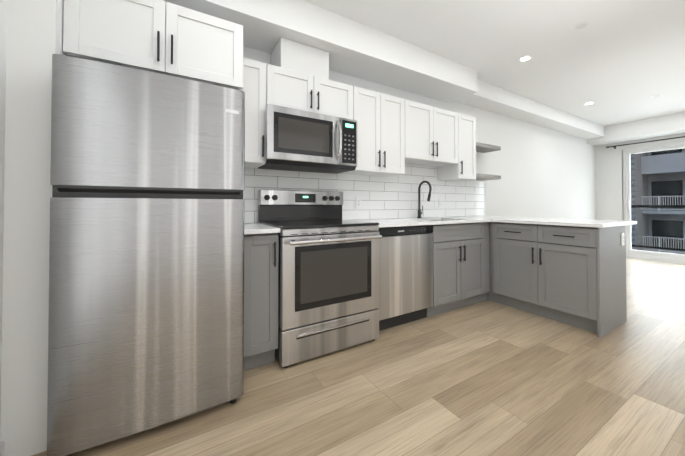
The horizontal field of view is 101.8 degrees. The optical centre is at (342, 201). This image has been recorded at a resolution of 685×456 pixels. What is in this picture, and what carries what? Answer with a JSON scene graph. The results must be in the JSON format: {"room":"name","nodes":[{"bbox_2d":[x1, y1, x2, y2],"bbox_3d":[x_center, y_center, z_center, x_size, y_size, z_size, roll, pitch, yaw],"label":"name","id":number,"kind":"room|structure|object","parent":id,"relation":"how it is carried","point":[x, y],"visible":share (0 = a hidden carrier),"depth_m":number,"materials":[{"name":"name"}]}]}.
{"room":"kitchen","nodes":[
{"label":"kitchen","id":0,"kind":"room"},
{"bbox_2d":[0,0,6,421],"bbox_3d":[-0.880,-0.259,0.051,0.200,2.692,3.900,0,-1,-31],"label":"wall","id":1,"kind":"structure","parent":0,"point":[3,21],"depth_m":1.16,"materials":[{"name":"white paint"}]},
{"bbox_2d":[0,441,4,455],"bbox_3d":[-0.661,1.036,-0.126,0.014,0.097,3.000,0,-1,-31],"label":"baseboard","id":2,"kind":"structure","parent":1,"relation":"attached to","point":[2,448],"depth_m":1.15,"materials":[{"name":"white paint"}]},
{"bbox_2d":[0,0,64,455],"bbox_3d":[-1.543,-0.240,1.518,0.150,2.692,0.700,0,-1,-31],"label":"wall","id":3,"kind":"structure","parent":0,"point":[34,42],"depth_m":1.21,"materials":[{"name":"white paint"}]},
{"bbox_2d":[31,258,684,455],"bbox_3d":[2.850,1.147,2.353,8.982,0.060,4.100,0,-1,-31],"label":"floor","id":4,"kind":"structure","parent":0,"point":[487,378],"depth_m":1.60,"materials":[{"name":"brown wood"}]},
{"bbox_2d":[47,54,244,455],"bbox_3d":[-1.067,0.246,1.666,0.779,1.724,0.798,0,-1,-31],"label":"refrigerator","id":5,"kind":"object","parent":4,"relation":"on","point":[146,274],"visible":1,"depth_m":1.28,"materials":[{"name":"grey metal"}]},
{"bbox_2d":[244,233,278,369],"bbox_3d":[-0.673,0.662,2.051,0.235,0.902,0.623,0,-1,-31],"label":"base cabinet","id":6,"kind":"object","parent":4,"relation":"on","point":[261,258],"visible":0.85,"depth_m":1.82,"materials":[{"name":"grey wood"}]},
{"bbox_2d":[244,223,280,234],"bbox_3d":[-0.672,0.196,2.059,0.237,0.029,0.625,0,-1,-31],"label":"countertop","id":7,"kind":"structure","parent":6,"relation":"on","point":[253,228],"depth_m":1.84,"materials":[{"name":"stone"}]},
{"bbox_2d":[258,189,381,367],"bbox_3d":[-0.194,0.507,2.273,0.803,1.217,0.716,0,-1,-31],"label":"range","id":8,"kind":"object","parent":4,"relation":"on","point":[329,282],"visible":1,"depth_m":2.03,"materials":[{"name":"grey metal"}]},
{"bbox_2d":[378,225,432,330],"bbox_3d":[0.420,0.674,2.702,0.680,0.894,0.578,0,-1,-31],"label":"dishwasher","id":9,"kind":"object","parent":4,"relation":"on","point":[406,274],"visible":0.56,"depth_m":2.46,"materials":[{"name":"grey metal"}]},
{"bbox_2d":[426,222,489,316],"bbox_3d":[1.142,0.676,3.123,0.984,0.902,0.623,0,-1,-31],"label":"base cabinet","id":10,"kind":"object","parent":4,"relation":"on","point":[461,267],"visible":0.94,"depth_m":2.83,"materials":[{"name":"grey wood"}]},
{"bbox_2d":[488,222,523,304],"bbox_3d":[1.767,0.681,3.479,0.573,0.902,0.646,0,-1,-31],"label":"base cabinet","id":11,"kind":"object","parent":4,"relation":"on","point":[506,240],"depth_m":2.95,"materials":[{"name":"grey wood"}]},
{"bbox_2d":[354,216,511,227],"bbox_3d":[1.169,0.305,3.145,2.422,0.220,0.626,0,-1,-31],"label":"countertop","id":12,"kind":"structure","parent":11,"relation":"on","point":[476,219],"depth_m":2.79,"materials":[{"name":"stone"}]},
{"bbox_2d":[417,181,431,217],"bbox_3d":[0.956,-0.022,3.221,0.078,0.437,0.209,0,-1,-31],"label":"faucet","id":13,"kind":"object","parent":12,"relation":"on","point":[428,198],"visible":1,"depth_m":3.26,"materials":[{"name":"black metal"}]},
{"bbox_2d":[491,217,636,227],"bbox_3d":[2.238,0.207,2.869,0.862,0.029,0.930,0,-1,-31],"label":"countertop","id":14,"kind":"structure","parent":11,"relation":"on","point":[525,220],"depth_m":2.62,"materials":[{"name":"stone"}]},
{"bbox_2d":[621,233,624,245],"bbox_3d":[2.579,0.348,2.559,0.072,0.118,0.007,0,-1,-31],"label":"outlet","id":15,"kind":"object","parent":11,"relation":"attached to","point":[622,240],"visible":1,"depth_m":2.55,"materials":[{"name":"white plastic"}]},
{"bbox_2d":[243,46,596,219],"bbox_3d":[1.858,-0.207,4.050,8.982,2.692,0.200,0,-1,-31],"label":"wall","id":16,"kind":"structure","parent":0,"point":[542,172],"depth_m":4.65,"materials":[{"name":"white paint"}]},
{"bbox_2d":[63,0,242,90],"bbox_3d":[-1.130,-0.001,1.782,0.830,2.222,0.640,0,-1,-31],"label":"upper cabinet","id":17,"kind":"object","parent":16,"relation":"attached to","point":[163,37],"visible":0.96,"depth_m":1.52,"materials":[{"name":"white wood"}]},
{"bbox_2d":[243,57,266,167],"bbox_3d":[-0.748,-0.672,2.188,0.226,0.770,0.345,0,-1,-31],"label":"upper cabinet","id":18,"kind":"object","parent":16,"relation":"attached to","point":[254,79],"visible":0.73,"depth_m":2.09,"materials":[{"name":"white wood"}]},
{"bbox_2d":[266,37,352,119],"bbox_3d":[-0.311,-1.014,2.450,0.785,0.593,0.345,0,-1,-31],"label":"upper cabinet","id":19,"kind":"object","parent":16,"relation":"attached to","point":[297,75],"visible":0.79,"depth_m":2.31,"materials":[{"name":"white wood"}]},
{"bbox_2d":[258,104,356,173],"bbox_3d":[-0.294,-0.497,2.384,0.798,0.436,0.460,0,-1,-31],"label":"over-the-range microwave","id":20,"kind":"object","parent":19,"relation":"attached to","point":[301,140],"visible":1,"depth_m":2.23,"materials":[{"name":"grey metal"}]},
{"bbox_2d":[243,164,483,223],"bbox_3d":[0.556,0.005,3.156,3.470,1.020,0.008,0,-1,-31],"label":"tile backsplash","id":21,"kind":"structure","parent":16,"relation":"attached to","point":[393,197],"depth_m":3.09,"materials":[{"name":"white tile"}]},
{"bbox_2d":[356,197,360,207],"bbox_3d":[0.168,0.012,2.918,0.072,0.118,0.007,0,-1,-31],"label":"outlet","id":22,"kind":"object","parent":21,"relation":"attached to","point":[358,202],"visible":1,"depth_m":2.91,"materials":[{"name":"white plastic"}]},
{"bbox_2d":[438,198,441,207],"bbox_3d":[1.253,0.021,3.558,0.072,0.118,0.007,0,-1,-31],"label":"outlet","id":23,"kind":"object","parent":21,"relation":"attached to","point":[439,202],"visible":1,"depth_m":3.55,"materials":[{"name":"white plastic"}]},
{"bbox_2d":[338,86,404,176],"bbox_3d":[0.296,-0.664,2.805,0.623,0.770,0.345,0,-1,-31],"label":"upper cabinet","id":24,"kind":"object","parent":16,"relation":"attached to","point":[379,117],"visible":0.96,"depth_m":2.68,"materials":[{"name":"white wood"}]},
{"bbox_2d":[405,99,457,166],"bbox_3d":[0.927,-0.745,3.178,0.838,0.600,0.345,0,-1,-31],"label":"upper cabinet","id":25,"kind":"object","parent":16,"relation":"attached to","point":[431,135],"visible":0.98,"depth_m":3.04,"materials":[{"name":"white wood"}]},
{"bbox_2d":[437,113,475,180],"bbox_3d":[1.435,-0.656,3.477,0.338,0.770,0.345,0,-1,-31],"label":"upper cabinet","id":26,"kind":"object","parent":16,"relation":"attached to","point":[464,169],"visible":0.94,"depth_m":3.37,"materials":[{"name":"white wood"}]},
{"bbox_2d":[475,173,500,180],"bbox_3d":[1.837,-0.332,3.766,0.647,0.050,0.250,0,-1,-31],"label":"floating shelf","id":27,"kind":"object","parent":16,"relation":"attached to","point":[483,177],"visible":0.5,"depth_m":3.72,"materials":[{"name":"grey wood"}]},
{"bbox_2d":[476,142,500,152],"bbox_3d":[1.837,-0.732,3.771,0.647,0.050,0.250,0,-1,-31],"label":"floating shelf","id":28,"kind":"object","parent":16,"relation":"attached to","point":[482,148],"visible":0.52,"depth_m":3.74,"materials":[{"name":"grey wood"}]},
{"bbox_2d":[303,0,684,126],"bbox_3d":[2.850,-1.625,2.389,8.982,0.100,4.100,0,-1,-31],"label":"ceiling","id":29,"kind":"structure","parent":0,"point":[618,61],"depth_m":2.77,"materials":[{"name":"white paint"}]},
{"bbox_2d":[163,0,477,102],"bbox_3d":[-0.090,-1.443,2.555,3.692,0.260,0.420,0,-1,-31],"label":"ceiling bulkhead","id":30,"kind":"object","parent":29,"relation":"attached to","point":[358,50],"visible":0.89,"depth_m":2.46,"materials":[{"name":"white paint"}]},
{"bbox_2d":[519,56,530,60],"bbox_3d":[1.998,-1.563,3.046,0.116,0.006,0.116,0,-1,-31],"label":"recessed light","id":31,"kind":"object","parent":29,"relation":"in","point":[525,58],"visible":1,"depth_m":3.04,"materials":[{"name":"white"}]},
{"bbox_2d":[573,22,589,29],"bbox_3d":[2.139,-1.570,2.491,0.116,0.006,0.116,0,-1,-31],"label":"smoke detector","id":32,"kind":"object","parent":29,"relation":"in","point":[582,25],"visible":1,"depth_m":2.49,"materials":[{"name":"white plastic"}]},
{"bbox_2d":[587,112,684,145],"bbox_3d":[6.351,-1.401,4.454,0.450,0.295,3.700,0,-1,-31],"label":"bulkhead","id":33,"kind":"object","parent":29,"relation":"attached to","point":[666,125],"visible":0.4,"depth_m":5.24,"materials":[{"name":"white paint"}]},
{"bbox_2d":[455,79,604,139],"bbox_3d":[3.376,-1.440,4.683,4.440,0.210,0.280,0,-1,-31],"label":"bulkhead","id":34,"kind":"structure","parent":0,"point":[494,99],"depth_m":4.29,"materials":[{"name":"white paint"}]},
{"bbox_2d":[596,133,684,264],"bbox_3d":[6.630,-0.200,4.604,0.200,2.692,3.700,0,-1,-31],"label":"wall","id":35,"kind":"structure","parent":0,"point":[609,181],"depth_m":5.90,"materials":[{"name":"white paint"}]},
{"bbox_2d":[606,136,684,148],"bbox_3d":[6.445,-1.161,4.641,0.090,0.070,3.070,0,-1,-31],"label":"curtain rod","id":36,"kind":"object","parent":35,"relation":"attached to","point":[614,147],"visible":1,"depth_m":5.47,"materials":[{"name":"black metal"}]},
{"bbox_2d":[622,142,684,261],"bbox_3d":[6.532,0.000,4.695,0.134,2.190,2.601,0,-1,-31],"label":"window","id":37,"kind":"structure","parent":35,"relation":"in","point":[626,202],"depth_m":5.61,"materials":[{"name":"white plastic"}]},
{"label":"outside","id":38,"kind":"structure","parent":0,"visible":0},
{"bbox_3d":[19.293,13.357,14.058,28.200,0.200,80.000,0,-1,-31],"label":"ground","id":39,"kind":"structure","parent":38,"visible":0},
{"bbox_2d":[630,148,684,253],"bbox_3d":[26.201,0.349,21.212,9.200,26.000,55.000,0,-1,-31],"label":"building","id":40,"kind":"structure","parent":39,"relation":"on","point":[641,195],"depth_m":20.80,"materials":[{"name":"concrete"}]},
{"bbox_2d":[631,205,684,250],"bbox_3d":[7.369,0.727,5.017,1.496,1.325,4.120,0,-1,-31],"label":"balcony","id":41,"kind":"object","parent":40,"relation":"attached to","point":[654,207],"depth_m":6.46,"materials":[{"name":"black metal"}]}
]}

